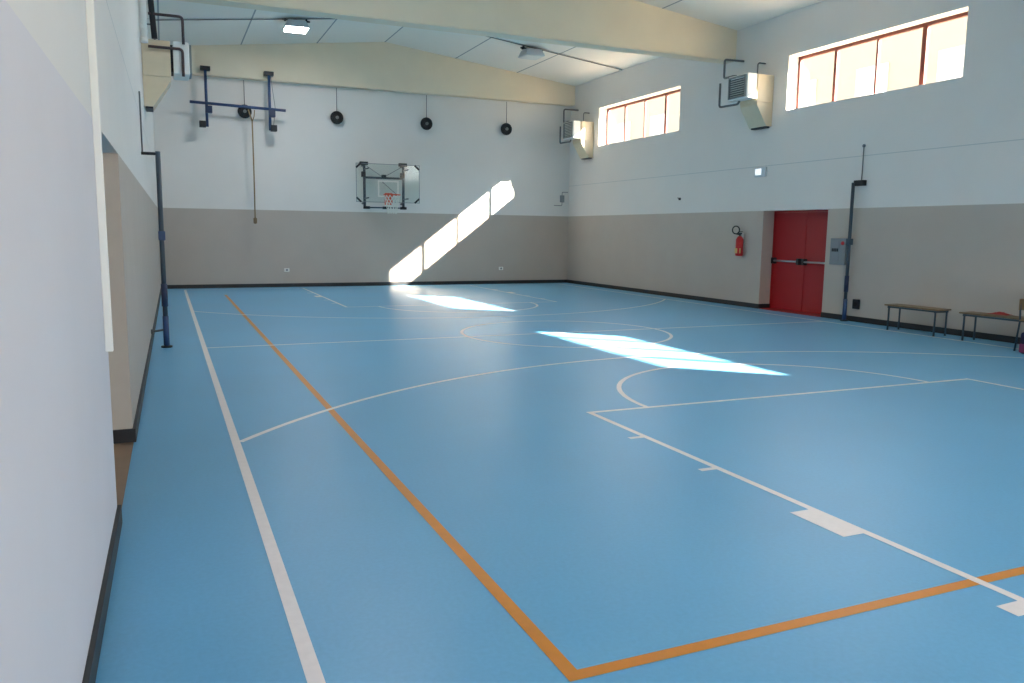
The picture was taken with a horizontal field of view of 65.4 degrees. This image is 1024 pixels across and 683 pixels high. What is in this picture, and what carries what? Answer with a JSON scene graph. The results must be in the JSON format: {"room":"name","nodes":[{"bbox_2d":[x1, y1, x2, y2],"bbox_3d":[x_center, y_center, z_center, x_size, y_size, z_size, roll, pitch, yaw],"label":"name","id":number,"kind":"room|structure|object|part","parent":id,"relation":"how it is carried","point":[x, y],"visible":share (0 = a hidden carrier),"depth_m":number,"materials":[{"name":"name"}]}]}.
{"room":"sports hall","nodes":[
{"label":"sports hall","id":0,"kind":"room"},
{"bbox_2d":[0,0,160,682],"bbox_3d":[-5.107,-2.857,9.640,1.050,6.080,23.310,-3,8,-23],"label":"wall","id":1,"kind":"structure","parent":0,"point":[58,497],"depth_m":2.46,"materials":[{"name":"beige paint"}]},
{"bbox_2d":[85,0,113,351],"bbox_3d":[-2.002,-2.279,3.703,0.035,4.700,0.035,-3,8,-23],"label":"duct","id":2,"kind":"object","parent":1,"relation":"attached to","point":[90,13],"visible":1,"depth_m":3.89,"materials":[{"name":"white plastic"}]},
{"bbox_2d":[103,153,131,429],"bbox_3d":[-3.273,-0.273,5.608,0.998,2.098,0.011,-3,8,-23],"label":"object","id":3,"kind":"structure","parent":1,"relation":"attached to","point":[119,358],"depth_m":5.78,"materials":[{"name":"beige paint"}]},
{"bbox_2d":[82,289,160,682],"bbox_3d":[-5.109,0.104,10.054,1.020,0.100,23.281,-3,8,-23],"label":"baseboard","id":4,"kind":"structure","parent":1,"relation":"attached to","point":[121,435],"depth_m":3.57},
{"bbox_2d":[138,0,147,42],"bbox_3d":[-5.497,-5.290,11.819,0.115,1.640,0.115,-3,8,-23],"label":"vent pipe","id":5,"kind":"object","parent":1,"relation":"attached to","point":[142,3],"visible":1,"depth_m":11.85,"materials":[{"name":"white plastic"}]},
{"bbox_2d":[141,0,191,111],"bbox_3d":[-5.620,-4.654,12.971,0.735,1.762,0.673,-3,8,-23],"label":"heater","id":6,"kind":"object","parent":1,"relation":"attached to","point":[161,60],"visible":0.97,"depth_m":12.73,"materials":[{"name":"beige metal"}]},
{"bbox_2d":[146,106,152,111],"bbox_3d":[-5.903,-3.784,12.984,0.110,0.030,0.450,-3,8,-23],"label":"grille","id":7,"kind":"object","parent":6,"relation":"attached to","point":[148,108],"depth_m":12.86,"materials":[{"name":"black metal"}]},
{"bbox_2d":[153,75,570,284],"bbox_3d":[-3.856,-5.012,22.861,12.930,6.790,0.300,-3,8,-23],"label":"wall","id":8,"kind":"structure","parent":0,"point":[488,197],"depth_m":22.53,"materials":[{"name":"beige paint"}]},
{"bbox_2d":[190,65,285,131],"bbox_3d":[-7.096,-6.280,20.668,2.362,1.520,0.230,-3,8,-23],"label":"frame","id":9,"kind":"object","parent":8,"relation":"attached to","point":[208,109],"visible":1,"depth_m":20.60,"materials":[{"name":"black metal"}]},
{"bbox_2d":[248,109,256,223],"bbox_3d":[-6.809,-4.584,20.963,0.189,2.946,0.097,-3,8,-23],"label":"rope","id":10,"kind":"object","parent":9,"relation":"hanging from","point":[254,218],"visible":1,"depth_m":20.98,"materials":[{"name":"brown fabric"}]},
{"bbox_2d":[238,80,251,117],"bbox_3d":[-7.040,-6.368,20.961,0.357,0.974,0.120,-3,8,-23],"label":"pulley wheel","id":11,"kind":"object","parent":8,"relation":"hanging from","point":[243,112],"visible":0.69,"depth_m":20.96,"materials":[{"name":"black plastic"}]},
{"bbox_2d":[330,88,342,123],"bbox_3d":[-4.818,-6.472,21.915,0.357,0.974,0.120,-3,8,-23],"label":"pulley wheel","id":12,"kind":"object","parent":8,"relation":"hanging from","point":[336,117],"visible":1,"depth_m":21.91,"materials":[{"name":"black rubber"}]},
{"bbox_2d":[167,280,566,288],"bbox_3d":[-3.700,-1.684,23.227,11.920,0.100,0.020,-3,8,-23],"label":"baseboard","id":13,"kind":"structure","parent":8,"relation":"attached to","point":[493,281],"depth_m":22.90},
{"bbox_2d":[191,42,574,106],"bbox_3d":[-3.583,-7.680,22.282,11.937,1.280,0.280,-3,8,-23],"label":"ceiling beam","id":14,"kind":"structure","parent":8,"relation":"attached to","point":[378,66],"depth_m":22.06,"materials":[{"name":"paint"}]},
{"bbox_2d":[356,161,419,213],"bbox_3d":[-3.462,-4.278,22.190,1.815,1.444,1.415,-3,8,-23],"label":"basketball hoop","id":15,"kind":"object","parent":8,"relation":"attached to","point":[388,197],"visible":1,"depth_m":22.34,"materials":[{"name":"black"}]},
{"bbox_2d":[420,95,432,129],"bbox_3d":[-2.459,-6.582,22.928,0.357,0.974,0.120,-3,8,-23],"label":"pulley wheel","id":16,"kind":"object","parent":8,"relation":"hanging from","point":[426,123],"visible":1,"depth_m":22.92,"materials":[{"name":"black rubber"}]},
{"bbox_2d":[501,102,511,134],"bbox_3d":[-0.164,-6.689,23.913,0.357,0.974,0.120,-3,8,-23],"label":"pulley wheel","id":17,"kind":"object","parent":8,"relation":"hanging from","point":[506,129],"visible":1,"depth_m":23.90,"materials":[{"name":"black plastic"}]},
{"bbox_2d":[554,192,567,205],"bbox_3d":[1.542,-4.491,25.097,0.480,0.440,0.050,-3,8,-23],"label":"junction box","id":18,"kind":"object","parent":8,"relation":"attached to","point":[561,196],"visible":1,"depth_m":25.09,"materials":[{"name":"grey plastic"}]},
{"bbox_2d":[146,0,823,85],"bbox_3d":[0.982,-6.512,11.775,13.200,0.931,24.100,-3,8,-23],"label":"ceiling","id":19,"kind":"structure","parent":0,"point":[733,14],"depth_m":20.09,"materials":[{"name":"grey paint"}]},
{"bbox_2d":[282,18,309,33],"bbox_3d":[-5.018,-7.356,18.500,0.640,0.262,0.540,-3,8,-23],"label":"ceiling lamp","id":20,"kind":"object","parent":19,"relation":"attached to","point":[292,25],"visible":1,"depth_m":18.34,"materials":[{"name":"grey plastic"}]},
{"bbox_2d":[284,26,307,33],"bbox_3d":[-5.019,-7.237,18.517,0.480,0.021,0.480,-3,8,-23],"label":"diffuser","id":21,"kind":"object","parent":20,"relation":"attached to","point":[294,29],"depth_m":18.43,"materials":[{"name":"white plastic"}]},
{"bbox_2d":[156,18,621,69],"bbox_3d":[-2.388,-7.549,19.510,11.803,0.722,0.024,-3,8,-23],"label":"conduit","id":22,"kind":"object","parent":19,"relation":"attached to","point":[290,18],"visible":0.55,"depth_m":18.44,"materials":[{"name":"grey metal"}]},
{"bbox_2d":[518,46,544,59],"bbox_3d":[0.508,-7.570,20.880,0.640,0.262,0.540,-3,8,-23],"label":"ceiling lamp","id":23,"kind":"object","parent":19,"relation":"attached to","point":[527,53],"visible":1,"depth_m":20.73,"materials":[{"name":"grey plastic"}]},
{"bbox_2d":[519,54,542,59],"bbox_3d":[0.507,-7.450,20.896,0.480,0.021,0.480,-3,8,-23],"label":"diffuser","id":24,"kind":"object","parent":23,"relation":"attached to","point":[522,56],"depth_m":20.83,"materials":[{"name":"white plastic"}]},
{"bbox_2d":[95,283,1023,682],"bbox_3d":[0.077,-0.031,12.303,14.800,0.123,23.900,-3,8,-23],"label":"floor","id":25,"kind":"structure","parent":0,"point":[514,482],"depth_m":4.85,"materials":[{"name":"blue rubber"}]},
{"bbox_2d":[138,91,172,347],"bbox_3d":[-4.652,-1.555,10.409,0.266,3.298,0.140,-3,8,-23],"label":"post","id":26,"kind":"object","parent":25,"relation":"on","point":[161,233],"visible":1,"depth_m":10.45,"materials":[{"name":"blue"}]},
{"bbox_3d":[-4.745,-2.812,10.189,0.018,0.750,0.018,1,8,-1],"label":"hook rod","id":27,"kind":"part","parent":26,"relation":"part of","materials":[{"name":"grey metal"}]},
{"bbox_3d":[-4.674,-2.424,10.276,0.196,0.040,0.040,-3,8,-23],"label":"wall arm","id":28,"kind":"part","parent":26,"relation":"part of","materials":[{"name":"black metal"}]},
{"bbox_2d":[840,144,866,320],"bbox_3d":[6.320,-1.990,14.746,0.176,3.247,0.280,-3,8,-23],"label":"post","id":29,"kind":"object","parent":25,"relation":"on","point":[849,241],"visible":1,"depth_m":14.79,"materials":[{"name":"blue metal"}]},
{"bbox_3d":[6.414,-3.276,14.572,0.020,0.649,0.058,-3,8,-23],"label":"hook rod","id":30,"kind":"part","parent":29,"relation":"part of","materials":[{"name":"grey metal"}]},
{"bbox_2d":[884,304,950,336],"bbox_3d":[6.726,-0.365,13.273,0.310,0.440,1.040,-3,8,-23],"label":"bench","id":31,"kind":"object","parent":25,"relation":"on","point":[934,310],"visible":1,"depth_m":13.07,"materials":[{"name":"brown wood"}]},
{"bbox_3d":[6.431,-0.386,13.626,0.030,0.380,0.030,-3,8,-23],"label":"leg","id":32,"kind":"part","parent":31,"relation":"part of","materials":[{"name":"grey metal"}]},
{"bbox_3d":[6.670,-0.398,13.729,0.030,0.380,0.030,-3,8,-23],"label":"leg","id":33,"kind":"part","parent":31,"relation":"part of","materials":[{"name":"grey metal"}]},
{"bbox_3d":[6.732,-0.539,13.240,0.290,0.025,0.870,-3,8,-23],"label":"rail","id":34,"kind":"part","parent":31,"relation":"part of","materials":[{"name":"grey metal"}]},
{"bbox_3d":[6.788,-0.270,12.808,0.030,0.380,0.030,-3,8,-23],"label":"leg","id":35,"kind":"part","parent":31,"relation":"part of","materials":[{"name":"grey metal"}]},
{"bbox_3d":[6.910,-0.481,12.831,0.300,0.034,0.030,-3,8,-23],"label":"cross rail","id":36,"kind":"part","parent":31,"relation":"part of","materials":[{"name":"blue metal"}]},
{"bbox_3d":[7.027,-0.281,12.911,0.030,0.380,0.030,-3,8,-23],"label":"leg","id":37,"kind":"part","parent":31,"relation":"part of","materials":[{"name":"blue paint"}]},
{"bbox_2d":[959,311,1023,340],"bbox_3d":[7.298,-0.178,11.960,0.310,0.440,1.110,-3,8,-23],"label":"bench","id":38,"kind":"object","parent":25,"relation":"on","point":[970,313],"visible":0.94,"depth_m":12.06,"materials":[{"name":"brown wood"}]},
{"bbox_3d":[6.990,-0.204,12.345,0.030,0.380,0.030,-3,8,-23],"label":"leg","id":39,"kind":"part","parent":38,"relation":"part of","materials":[{"name":"blue paint"}]},
{"bbox_3d":[7.229,-0.215,12.447,0.030,0.380,0.030,-3,8,-23],"label":"leg","id":40,"kind":"part","parent":38,"relation":"part of","materials":[{"name":"blue paint"}]},
{"bbox_3d":[7.304,-0.352,11.927,0.290,0.025,0.940,-3,8,-23],"label":"rail","id":41,"kind":"part","parent":38,"relation":"part of","materials":[{"name":"blue metal"}]},
{"bbox_2d":[986,312,1009,315],"bbox_3d":[7.318,-0.426,11.939,0.200,0.039,0.320,-3,8,-23],"label":"folded cloth","id":42,"kind":"object","parent":38,"relation":"on","point":[997,313],"visible":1,"depth_m":11.90,"materials":[{"name":"red fabric"}]},
{"bbox_2d":[1013,299,1023,350],"bbox_3d":[7.391,-0.214,11.132,0.420,0.741,0.466,-3,8,-23],"label":"chair","id":43,"kind":"object","parent":25,"relation":"on","point":[1021,302],"visible":1,"depth_m":11.20,"materials":[{"name":"blue paint"}]},
{"bbox_3d":[7.137,-0.222,11.240,0.026,0.722,0.066,-3,8,-23],"label":"leg","id":44,"kind":"part","parent":43,"relation":"part of","materials":[{"name":"blue paint"}]},
{"bbox_3d":[7.317,-0.527,11.269,0.420,0.160,0.020,-3,8,-23],"label":"backrest","id":45,"kind":"part","parent":43,"relation":"part of","materials":[{"name":"brown wood"}]},
{"bbox_2d":[1019,332,1023,353],"bbox_3d":[7.120,0.001,10.967,0.185,0.351,0.200,-3,8,-23],"label":"shoulder bag","id":46,"kind":"object","parent":25,"relation":"on","point":[1021,345],"visible":1,"depth_m":10.99,"materials":[{"name":"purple fabric"}]},
{"bbox_2d":[567,0,1023,336],"bbox_3d":[6.587,-3.403,14.662,0.360,6.080,23.300,-3,8,-23],"label":"wall","id":47,"kind":"structure","parent":0,"point":[938,222],"depth_m":15.16,"materials":[{"name":"beige paint"}]},
{"bbox_2d":[177,0,736,63],"bbox_3d":[-0.612,-6.660,15.394,12.001,1.360,0.380,-3,8,-23],"label":"ceiling beam","id":48,"kind":"structure","parent":47,"relation":"attached to","point":[627,26],"depth_m":15.85,"materials":[{"name":"paint"}]},
{"bbox_2d":[559,109,593,159],"bbox_3d":[1.888,-6.252,23.904,0.735,1.543,1.042,-3,8,-23],"label":"heater","id":49,"kind":"object","parent":47,"relation":"attached to","point":[581,133],"visible":1,"depth_m":23.57,"materials":[{"name":"beige metal"}]},
{"bbox_2d":[606,89,680,143],"bbox_3d":[3.606,-6.025,21.598,0.060,1.080,4.030,-3,8,-23],"label":"window","id":50,"kind":"structure","parent":47,"relation":"in","point":[667,94],"depth_m":21.60,"materials":[{"name":"red"}]},
{"bbox_2d":[732,226,744,255],"bbox_3d":[5.017,-2.244,17.745,0.191,0.668,0.337,-3,8,-23],"label":"fire extinguisher","id":51,"kind":"object","parent":47,"relation":"attached to","point":[739,247],"visible":1,"depth_m":17.62,"materials":[{"name":"red metal"}]},
{"bbox_2d":[718,59,773,129],"bbox_3d":[4.921,-5.302,16.945,0.735,1.543,1.062,-3,8,-23],"label":"heater","id":52,"kind":"object","parent":47,"relation":"attached to","point":[753,91],"visible":1,"depth_m":16.62,"materials":[{"name":"beige metal"}]},
{"bbox_2d":[751,126,768,129],"bbox_3d":[5.274,-4.535,16.948,0.110,0.030,0.450,-3,8,-23],"label":"grille","id":53,"kind":"object","parent":52,"relation":"attached to","point":[752,127],"depth_m":16.91,"materials":[{"name":"black metal"}]},
{"bbox_2d":[754,167,766,176],"bbox_3d":[5.317,-3.626,17.058,0.062,0.200,0.340,-3,8,-23],"label":"emergency light","id":54,"kind":"object","parent":47,"relation":"attached to","point":[760,171],"visible":1,"depth_m":17.01,"materials":[{"name":"grey plastic"}]},
{"bbox_2d":[759,210,827,316],"bbox_3d":[5.898,-1.647,16.443,0.370,2.100,1.830,-3,8,-23],"label":"door","id":55,"kind":"structure","parent":47,"relation":"in","point":[799,236],"depth_m":16.59,"materials":[{"name":"red paint"}]},
{"bbox_2d":[567,280,1020,343],"bbox_3d":[6.536,-0.439,15.051,0.360,0.100,23.280,-3,8,-23],"label":"baseboard","id":56,"kind":"structure","parent":47,"relation":"attached to","point":[995,337],"depth_m":14.95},
{"bbox_2d":[829,238,847,264],"bbox_3d":[6.211,-1.711,15.168,0.075,0.500,0.380,-3,8,-23],"label":"switch panel","id":57,"kind":"object","parent":47,"relation":"attached to","point":[838,247],"visible":0.92,"depth_m":15.13,"materials":[{"name":"grey plastic"}]},
{"bbox_2d":[852,299,859,308],"bbox_3d":[6.405,-0.695,14.847,0.059,0.180,0.140,-3,8,-23],"label":"power socket","id":58,"kind":"object","parent":47,"relation":"attached to","point":[856,302],"visible":1,"depth_m":14.81,"materials":[{"name":"black plastic"}]},
{"label":"outside","id":59,"kind":"structure","parent":0,"visible":0},
{"bbox_3d":[29.711,-1.814,29.538,53.650,0.250,110.000,-3,8,-23],"label":"ground","id":60,"kind":"structure","parent":59,"visible":0},
{"bbox_2d":[609,11,967,143],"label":"windows","id":61,"kind":"structure","parent":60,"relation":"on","point":[900,55],"depth_m":39.07,"materials":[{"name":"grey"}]},
{"bbox_2d":[650,114,663,135],"bbox_3d":[10.157,-14.907,55.398,0.080,1.600,1.900,-3,8,-23],"label":"shutter","id":62,"kind":"object","parent":61,"relation":"hanging from","point":[656,120],"depth_m":55.47,"materials":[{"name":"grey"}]},
{"bbox_2d":[800,79,816,107],"bbox_3d":[15.627,-13.122,42.855,0.080,1.600,1.900,-3,8,-23],"label":"shutter","id":63,"kind":"object","parent":61,"relation":"hanging from","point":[809,86],"depth_m":42.38,"materials":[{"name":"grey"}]},
{"bbox_2d":[855,62,888,96],"bbox_3d":[17.450,-12.527,38.674,0.080,1.600,1.900,-3,8,-23],"label":"shutter","id":64,"kind":"object","parent":61,"relation":"hanging from","point":[864,75],"depth_m":38.71,"materials":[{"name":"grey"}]},
{"bbox_2d":[936,45,964,81],"bbox_3d":[19.273,-11.932,34.493,0.080,1.600,1.900,-3,8,-23],"label":"shutter","id":65,"kind":"object","parent":61,"relation":"hanging from","point":[950,59],"depth_m":34.76,"materials":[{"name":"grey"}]}
]}

